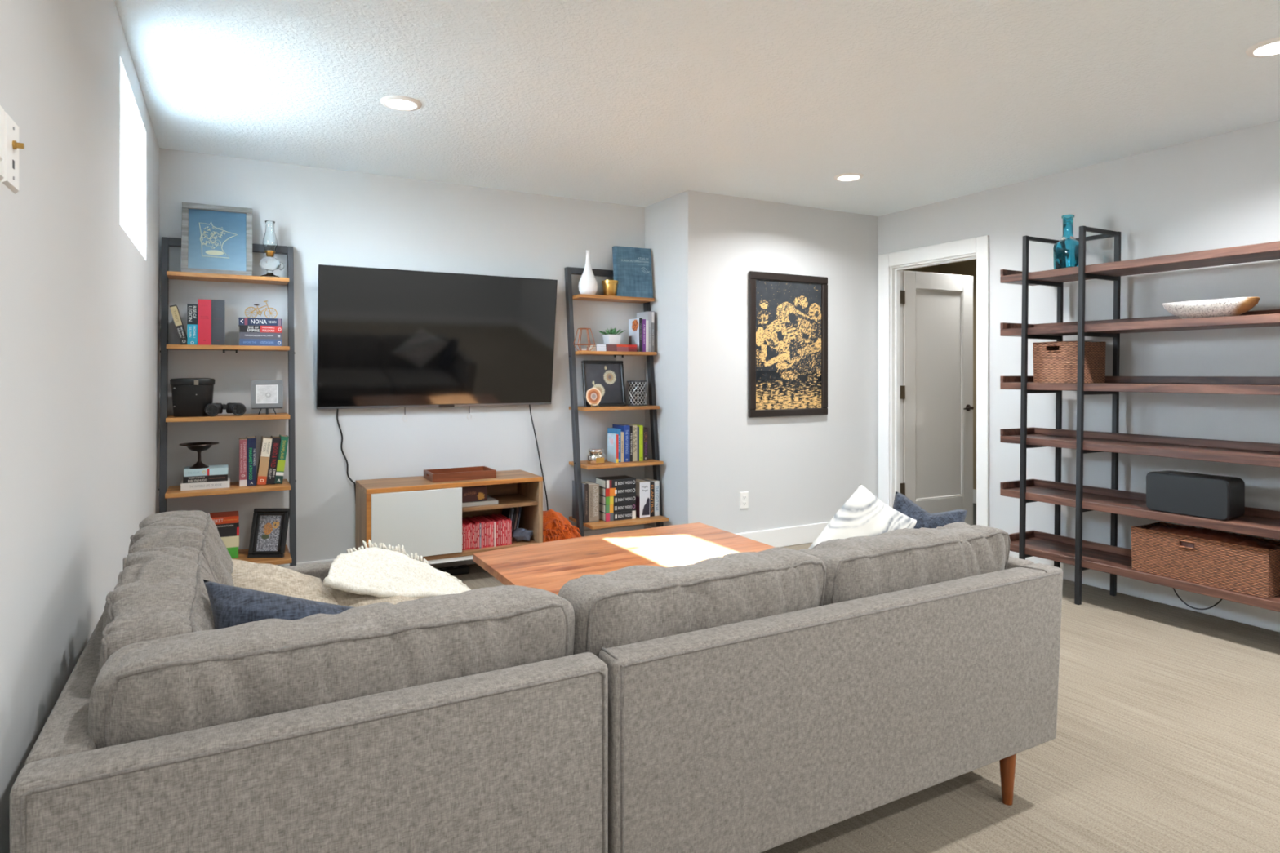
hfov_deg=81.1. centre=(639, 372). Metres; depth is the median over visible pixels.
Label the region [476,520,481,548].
magazine
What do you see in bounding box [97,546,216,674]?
cushion
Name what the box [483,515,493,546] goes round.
magazine
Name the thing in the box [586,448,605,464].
jar
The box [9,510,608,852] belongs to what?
sofa
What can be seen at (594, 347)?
book
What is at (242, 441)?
book
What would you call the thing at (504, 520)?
magazine
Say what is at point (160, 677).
cushion
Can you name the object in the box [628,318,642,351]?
book
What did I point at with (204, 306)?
book
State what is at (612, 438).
book
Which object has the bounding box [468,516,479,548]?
magazine
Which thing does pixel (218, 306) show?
book
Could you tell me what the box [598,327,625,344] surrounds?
potted succulent
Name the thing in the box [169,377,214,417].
case
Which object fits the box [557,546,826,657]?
cushion
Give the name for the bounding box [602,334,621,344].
pot
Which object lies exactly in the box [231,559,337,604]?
throw pillow
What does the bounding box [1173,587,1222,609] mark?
cable
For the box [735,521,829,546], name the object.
baseboard
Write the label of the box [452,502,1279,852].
floor
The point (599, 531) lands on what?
baseboard
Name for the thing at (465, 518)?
magazine
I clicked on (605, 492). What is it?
book
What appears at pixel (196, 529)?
cushion
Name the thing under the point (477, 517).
magazine
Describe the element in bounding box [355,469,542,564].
media console
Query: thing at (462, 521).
magazine
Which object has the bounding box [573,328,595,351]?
terrarium
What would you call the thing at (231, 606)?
throw pillow
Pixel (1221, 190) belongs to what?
wall
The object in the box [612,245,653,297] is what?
book
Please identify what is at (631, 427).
book
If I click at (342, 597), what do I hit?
throw pillow
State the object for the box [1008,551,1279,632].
baseboard
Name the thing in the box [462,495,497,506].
book
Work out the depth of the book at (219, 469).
3.92 m
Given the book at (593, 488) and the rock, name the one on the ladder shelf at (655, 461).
the book at (593, 488)
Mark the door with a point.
(936, 390)
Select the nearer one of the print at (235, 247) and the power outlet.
the print at (235, 247)
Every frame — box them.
[247,508,289,558]
[250,380,283,414]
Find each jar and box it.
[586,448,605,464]
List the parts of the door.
panel moulding, panel, panel moulding, panel moulding, rail, rail, panel moulding, handle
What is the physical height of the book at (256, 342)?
0.036 m
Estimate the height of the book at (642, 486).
0.240 m
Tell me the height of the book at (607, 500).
0.054 m
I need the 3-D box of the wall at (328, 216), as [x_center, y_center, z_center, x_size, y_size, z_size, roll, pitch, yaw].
[-1.256,0.013,4.805,3.080,2.440,0.120,0,0,-29]
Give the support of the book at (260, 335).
on the book at (256, 342)
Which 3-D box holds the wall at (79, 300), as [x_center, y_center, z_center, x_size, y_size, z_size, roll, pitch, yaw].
[-0.914,0.013,0.556,0.420,2.440,7.855,0,0,-29]
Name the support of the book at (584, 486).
on the ladder shelf at (655, 461)
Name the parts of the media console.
panel, sliding door, leg frame, panel, panel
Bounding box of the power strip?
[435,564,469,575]
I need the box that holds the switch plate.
[0,105,4,181]
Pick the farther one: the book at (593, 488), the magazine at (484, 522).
the book at (593, 488)
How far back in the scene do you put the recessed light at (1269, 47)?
2.77 m
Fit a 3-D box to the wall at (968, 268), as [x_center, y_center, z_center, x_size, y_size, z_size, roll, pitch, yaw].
[2.902,0.013,5.935,1.791,2.440,2.800,0,0,-29]
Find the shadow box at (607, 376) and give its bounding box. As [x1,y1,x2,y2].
[581,360,626,406]
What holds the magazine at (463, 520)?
on the media console
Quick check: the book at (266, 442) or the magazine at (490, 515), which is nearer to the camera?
the book at (266, 442)
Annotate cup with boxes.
[601,280,617,296]
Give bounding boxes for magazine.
[462,517,471,549]
[462,519,470,549]
[462,520,468,550]
[462,522,466,550]
[462,523,464,550]
[462,524,462,550]
[464,518,474,549]
[464,524,465,550]
[465,518,475,549]
[466,516,476,548]
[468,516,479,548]
[471,517,483,548]
[471,524,472,549]
[473,515,484,547]
[476,516,487,547]
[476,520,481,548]
[476,523,477,548]
[477,516,488,546]
[479,515,489,546]
[480,515,491,546]
[482,515,493,546]
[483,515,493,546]
[484,522,485,547]
[486,515,497,546]
[488,515,499,546]
[488,517,496,546]
[489,515,500,546]
[491,515,502,546]
[492,514,503,545]
[493,514,504,545]
[493,521,495,546]
[496,515,506,545]
[497,514,508,545]
[498,513,510,544]
[504,520,506,545]
[508,520,509,545]
[510,520,511,544]
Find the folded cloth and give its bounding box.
[1149,524,1279,549]
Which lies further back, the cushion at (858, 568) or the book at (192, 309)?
the book at (192, 309)
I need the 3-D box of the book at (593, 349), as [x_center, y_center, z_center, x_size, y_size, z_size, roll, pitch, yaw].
[-0.193,-0.155,5.167,0.315,0.016,0.150,0,0,-29]
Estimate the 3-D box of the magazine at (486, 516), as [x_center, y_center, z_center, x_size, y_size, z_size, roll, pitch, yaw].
[-0.911,0.973,4.610,0.010,0.148,0.206,0,0,-29]
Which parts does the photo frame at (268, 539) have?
frame, moulding, moulding, frame, moulding, frame, moulding, frame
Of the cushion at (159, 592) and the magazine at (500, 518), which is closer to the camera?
the cushion at (159, 592)
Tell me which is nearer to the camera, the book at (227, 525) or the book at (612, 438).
the book at (227, 525)
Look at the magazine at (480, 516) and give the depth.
4.50 m
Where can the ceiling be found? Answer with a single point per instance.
(637, 103)
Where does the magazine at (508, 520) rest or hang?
on the media console
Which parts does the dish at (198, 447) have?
dish, stem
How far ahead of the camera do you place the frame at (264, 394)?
4.11 m
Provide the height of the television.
1.713 m
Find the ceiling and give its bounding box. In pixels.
[114,0,1279,216]
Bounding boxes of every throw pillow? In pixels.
[203,579,353,629]
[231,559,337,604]
[322,539,471,598]
[324,585,418,607]
[808,484,916,549]
[893,491,967,528]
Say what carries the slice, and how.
on the ladder shelf at (655, 461)
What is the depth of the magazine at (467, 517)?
4.46 m
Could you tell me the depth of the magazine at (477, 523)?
4.46 m
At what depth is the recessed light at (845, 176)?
4.58 m
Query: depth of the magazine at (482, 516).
4.51 m
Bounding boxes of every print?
[187,208,246,271]
[255,384,278,403]
[256,515,281,551]
[635,481,639,517]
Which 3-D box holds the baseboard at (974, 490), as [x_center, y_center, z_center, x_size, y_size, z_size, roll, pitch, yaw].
[2.876,1.168,5.921,1.651,0.130,2.600,0,0,-29]
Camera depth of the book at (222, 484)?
3.91 m
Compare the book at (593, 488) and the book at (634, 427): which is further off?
the book at (634, 427)
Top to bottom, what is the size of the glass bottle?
0.309 m
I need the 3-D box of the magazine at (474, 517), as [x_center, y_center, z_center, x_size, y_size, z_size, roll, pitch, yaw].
[-0.986,0.970,4.573,0.010,0.155,0.206,0,0,-29]
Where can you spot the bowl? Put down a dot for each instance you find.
(1227, 307)
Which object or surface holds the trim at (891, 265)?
attached to the wall at (1221, 190)
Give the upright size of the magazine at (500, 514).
0.157 m
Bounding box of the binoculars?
[204,402,245,416]
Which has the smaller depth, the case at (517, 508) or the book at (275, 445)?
the book at (275, 445)
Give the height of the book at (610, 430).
0.226 m
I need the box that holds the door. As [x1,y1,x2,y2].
[900,270,973,524]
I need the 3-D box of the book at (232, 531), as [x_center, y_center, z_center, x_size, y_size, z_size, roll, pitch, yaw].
[-2.278,0.845,4.016,0.222,0.046,0.171,0,0,-29]
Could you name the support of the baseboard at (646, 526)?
attached to the wall at (800, 470)
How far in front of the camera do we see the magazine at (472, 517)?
4.47 m
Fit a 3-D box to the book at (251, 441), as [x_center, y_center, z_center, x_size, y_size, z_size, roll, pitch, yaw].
[-2.128,0.479,4.096,0.043,0.256,0.161,0,0,-29]
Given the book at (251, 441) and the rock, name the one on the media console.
the rock
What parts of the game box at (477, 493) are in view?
lid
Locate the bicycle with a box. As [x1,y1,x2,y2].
[244,300,277,318]
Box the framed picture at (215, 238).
[181,201,252,275]
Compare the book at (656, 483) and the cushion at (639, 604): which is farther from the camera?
the book at (656, 483)
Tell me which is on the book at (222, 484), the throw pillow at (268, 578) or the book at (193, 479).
the book at (193, 479)
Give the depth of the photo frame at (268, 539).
4.03 m
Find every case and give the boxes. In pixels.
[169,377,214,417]
[502,507,511,518]
[510,507,514,520]
[511,506,516,535]
[511,506,519,537]
[515,506,521,528]
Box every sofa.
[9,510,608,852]
[557,521,1062,852]
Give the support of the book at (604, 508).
on the book at (625, 515)
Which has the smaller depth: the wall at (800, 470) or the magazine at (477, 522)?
the magazine at (477, 522)
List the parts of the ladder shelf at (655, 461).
rail, shelf, shelf, shelf, shelf, shelf, rail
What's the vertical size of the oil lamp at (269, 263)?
0.318 m
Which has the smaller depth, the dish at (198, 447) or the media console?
the dish at (198, 447)
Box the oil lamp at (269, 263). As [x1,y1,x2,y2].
[259,220,284,277]
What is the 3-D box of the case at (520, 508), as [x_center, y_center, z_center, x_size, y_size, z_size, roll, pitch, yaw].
[-0.809,0.955,4.837,0.045,0.189,0.136,0,0,-29]
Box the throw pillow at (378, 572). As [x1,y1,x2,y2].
[322,539,471,598]
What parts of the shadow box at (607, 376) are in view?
frame, frame, frame, frame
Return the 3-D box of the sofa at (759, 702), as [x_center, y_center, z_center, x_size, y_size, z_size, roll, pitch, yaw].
[0.365,0.840,2.220,1.517,0.785,0.906,0,0,-29]
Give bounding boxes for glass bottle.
[1053,214,1078,269]
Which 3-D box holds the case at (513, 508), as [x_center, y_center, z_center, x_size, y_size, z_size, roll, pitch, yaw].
[-0.852,0.955,4.813,0.045,0.189,0.136,0,0,-29]
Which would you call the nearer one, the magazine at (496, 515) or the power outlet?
the magazine at (496, 515)
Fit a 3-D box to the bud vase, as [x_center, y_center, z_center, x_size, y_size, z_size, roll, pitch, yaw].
[-0.355,-0.681,5.107,0.134,0.311,0.134,0,0,-29]
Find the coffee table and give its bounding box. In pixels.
[472,522,775,595]
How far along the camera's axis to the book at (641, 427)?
5.17 m
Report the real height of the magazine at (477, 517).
0.149 m
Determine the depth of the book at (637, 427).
5.16 m
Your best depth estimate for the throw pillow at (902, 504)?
2.47 m
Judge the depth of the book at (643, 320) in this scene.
5.22 m
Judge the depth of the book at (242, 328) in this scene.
4.05 m
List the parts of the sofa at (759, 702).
leg, arm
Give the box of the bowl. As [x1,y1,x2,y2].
[1162,297,1260,319]
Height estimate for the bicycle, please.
0.100 m
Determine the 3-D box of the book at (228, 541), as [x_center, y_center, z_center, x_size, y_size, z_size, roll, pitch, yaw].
[-2.284,0.898,4.011,0.237,0.058,0.170,0,0,-29]
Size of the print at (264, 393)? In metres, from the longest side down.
0.110 x 0.104 x 0.001 m
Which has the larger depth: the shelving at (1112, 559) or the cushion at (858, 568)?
the shelving at (1112, 559)
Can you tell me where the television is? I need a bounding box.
[315,264,557,510]
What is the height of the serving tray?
0.048 m
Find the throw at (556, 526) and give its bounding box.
[542,509,582,542]
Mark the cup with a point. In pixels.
(610, 286)
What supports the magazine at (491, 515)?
on the media console
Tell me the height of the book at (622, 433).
0.205 m
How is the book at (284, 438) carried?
on the ladder shelf at (173, 491)
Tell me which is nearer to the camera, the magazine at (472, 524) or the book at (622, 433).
the magazine at (472, 524)
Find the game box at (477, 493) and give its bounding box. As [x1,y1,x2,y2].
[462,485,487,502]
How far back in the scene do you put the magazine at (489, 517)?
4.52 m
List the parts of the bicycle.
frame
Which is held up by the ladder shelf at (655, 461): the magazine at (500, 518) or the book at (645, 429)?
the book at (645, 429)
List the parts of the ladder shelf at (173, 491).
rail, shelf, shelf, shelf, shelf, shelf, rail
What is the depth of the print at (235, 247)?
4.06 m
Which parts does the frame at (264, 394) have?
frame, frame, frame, frame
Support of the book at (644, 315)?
on the ladder shelf at (655, 461)
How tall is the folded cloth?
0.225 m
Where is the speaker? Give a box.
[1146,470,1244,520]
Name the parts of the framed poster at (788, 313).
frame, frame, frame, frame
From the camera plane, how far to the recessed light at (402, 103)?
3.33 m
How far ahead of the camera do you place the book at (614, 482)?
5.03 m
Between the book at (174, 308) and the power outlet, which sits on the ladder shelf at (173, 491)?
the book at (174, 308)
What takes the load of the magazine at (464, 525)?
on the media console
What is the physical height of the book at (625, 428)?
0.248 m
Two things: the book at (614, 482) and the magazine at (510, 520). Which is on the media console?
the magazine at (510, 520)
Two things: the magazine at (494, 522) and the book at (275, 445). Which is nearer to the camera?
the book at (275, 445)
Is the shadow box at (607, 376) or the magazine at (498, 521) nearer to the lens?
the magazine at (498, 521)
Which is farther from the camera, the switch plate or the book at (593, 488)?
the book at (593, 488)
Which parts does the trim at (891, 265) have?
casing, casing, casing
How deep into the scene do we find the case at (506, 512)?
4.78 m
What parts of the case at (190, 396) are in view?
lid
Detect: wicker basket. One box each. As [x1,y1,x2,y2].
[1032,341,1106,382]
[1130,521,1279,599]
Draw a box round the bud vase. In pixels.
[577,249,597,294]
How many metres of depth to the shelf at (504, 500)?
4.62 m
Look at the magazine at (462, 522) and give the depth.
4.43 m
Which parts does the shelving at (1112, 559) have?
post, post, post, post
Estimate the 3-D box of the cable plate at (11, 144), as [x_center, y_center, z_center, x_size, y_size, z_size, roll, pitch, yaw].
[-1.051,-0.370,1.261,0.020,0.120,0.090,0,0,-29]
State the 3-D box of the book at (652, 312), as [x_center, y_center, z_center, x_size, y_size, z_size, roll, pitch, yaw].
[0.050,-0.290,5.325,0.021,0.287,0.171,0,0,-29]
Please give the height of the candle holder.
0.174 m
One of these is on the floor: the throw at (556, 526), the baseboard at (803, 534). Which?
the throw at (556, 526)
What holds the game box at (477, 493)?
on the book at (491, 500)
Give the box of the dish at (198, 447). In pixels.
[178,441,218,468]
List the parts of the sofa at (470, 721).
panel, panel, arm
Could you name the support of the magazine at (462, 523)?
on the media console
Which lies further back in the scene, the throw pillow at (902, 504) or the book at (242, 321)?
the book at (242, 321)
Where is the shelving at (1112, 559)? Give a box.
[1000,225,1279,612]
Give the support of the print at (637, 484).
attached to the book at (642, 486)
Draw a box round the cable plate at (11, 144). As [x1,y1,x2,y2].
[1,111,24,193]
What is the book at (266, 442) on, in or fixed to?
on the ladder shelf at (173, 491)
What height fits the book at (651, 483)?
0.235 m
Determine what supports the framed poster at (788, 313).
attached to the wall at (800, 470)
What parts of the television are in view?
power cord, power cord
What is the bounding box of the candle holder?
[626,380,646,405]
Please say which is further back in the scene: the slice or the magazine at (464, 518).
the slice
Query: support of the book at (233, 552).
on the ladder shelf at (173, 491)
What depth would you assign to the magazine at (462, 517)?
4.45 m
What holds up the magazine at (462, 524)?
on the media console
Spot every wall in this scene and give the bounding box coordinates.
[0,0,159,852]
[159,147,644,564]
[644,190,877,533]
[877,120,1279,549]
[902,258,976,489]
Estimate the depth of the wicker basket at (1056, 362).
4.12 m
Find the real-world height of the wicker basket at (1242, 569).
0.216 m
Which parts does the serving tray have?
handle, handle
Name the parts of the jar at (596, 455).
lid, label plate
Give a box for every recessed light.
[380,95,422,111]
[833,173,863,181]
[1245,36,1279,57]
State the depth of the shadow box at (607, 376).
5.17 m
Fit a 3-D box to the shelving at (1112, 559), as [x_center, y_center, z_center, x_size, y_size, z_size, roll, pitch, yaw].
[2.764,0.227,3.550,0.354,2.012,2.113,0,0,-29]
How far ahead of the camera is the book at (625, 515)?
5.01 m
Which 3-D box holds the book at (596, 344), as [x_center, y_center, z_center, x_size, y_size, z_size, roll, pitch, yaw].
[-0.195,-0.187,5.171,0.315,0.016,0.150,0,0,-29]
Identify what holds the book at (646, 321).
on the ladder shelf at (655, 461)
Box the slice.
[586,387,601,407]
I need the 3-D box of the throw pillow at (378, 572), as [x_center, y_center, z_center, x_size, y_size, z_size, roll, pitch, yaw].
[-0.781,0.631,2.246,0.311,0.222,0.597,0,0,25]
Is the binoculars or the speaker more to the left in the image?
the binoculars
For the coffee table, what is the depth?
3.37 m
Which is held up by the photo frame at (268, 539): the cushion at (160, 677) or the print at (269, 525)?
the print at (269, 525)
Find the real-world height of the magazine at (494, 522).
0.144 m
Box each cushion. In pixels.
[87,585,574,749]
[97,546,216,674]
[128,510,234,586]
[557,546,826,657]
[798,521,1008,605]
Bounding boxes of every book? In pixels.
[169,304,186,344]
[180,477,229,490]
[182,474,227,483]
[183,464,227,476]
[186,303,197,344]
[197,298,211,345]
[208,511,238,524]
[211,299,225,345]
[215,522,237,528]
[217,521,239,537]
[220,535,239,547]
[226,546,238,558]
[238,317,282,326]
[239,324,282,333]
[239,332,281,339]
[239,338,281,346]
[239,437,246,486]
[246,435,256,486]
[256,435,271,484]
[266,435,280,484]
[275,434,288,484]
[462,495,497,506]
[572,480,588,523]
[582,480,599,523]
[586,343,636,346]
[586,346,636,349]
[588,348,637,351]
[595,475,635,488]
[599,486,635,497]
[599,493,635,505]
[599,502,635,513]
[599,510,635,521]
[607,427,621,462]
[607,433,618,462]
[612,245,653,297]
[612,423,630,462]
[621,431,623,462]
[625,423,637,461]
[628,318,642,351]
[630,426,632,461]
[634,424,643,461]
[635,478,649,517]
[636,311,651,351]
[637,426,639,461]
[642,319,645,351]
[642,479,653,516]
[643,426,648,460]
[643,478,659,515]
[645,320,648,351]
[650,311,653,351]
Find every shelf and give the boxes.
[158,236,296,566]
[462,493,537,511]
[564,266,668,537]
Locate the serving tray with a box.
[423,466,496,482]
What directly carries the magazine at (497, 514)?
on the media console
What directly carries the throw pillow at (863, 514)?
on the sofa at (759, 702)
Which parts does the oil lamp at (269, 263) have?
burner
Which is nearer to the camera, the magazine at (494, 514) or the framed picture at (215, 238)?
the framed picture at (215, 238)
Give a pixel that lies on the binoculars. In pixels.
(211, 409)
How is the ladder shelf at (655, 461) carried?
on the floor
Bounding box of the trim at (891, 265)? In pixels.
[878,235,989,527]
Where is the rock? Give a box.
[512,528,533,542]
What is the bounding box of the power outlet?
[739,491,748,509]
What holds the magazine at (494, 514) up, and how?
on the media console
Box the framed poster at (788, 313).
[748,271,827,417]
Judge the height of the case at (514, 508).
0.189 m
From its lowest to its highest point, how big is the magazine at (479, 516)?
0.152 m
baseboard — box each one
[275,524,644,568]
[644,524,653,528]
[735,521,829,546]
[973,488,976,503]
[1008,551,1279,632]

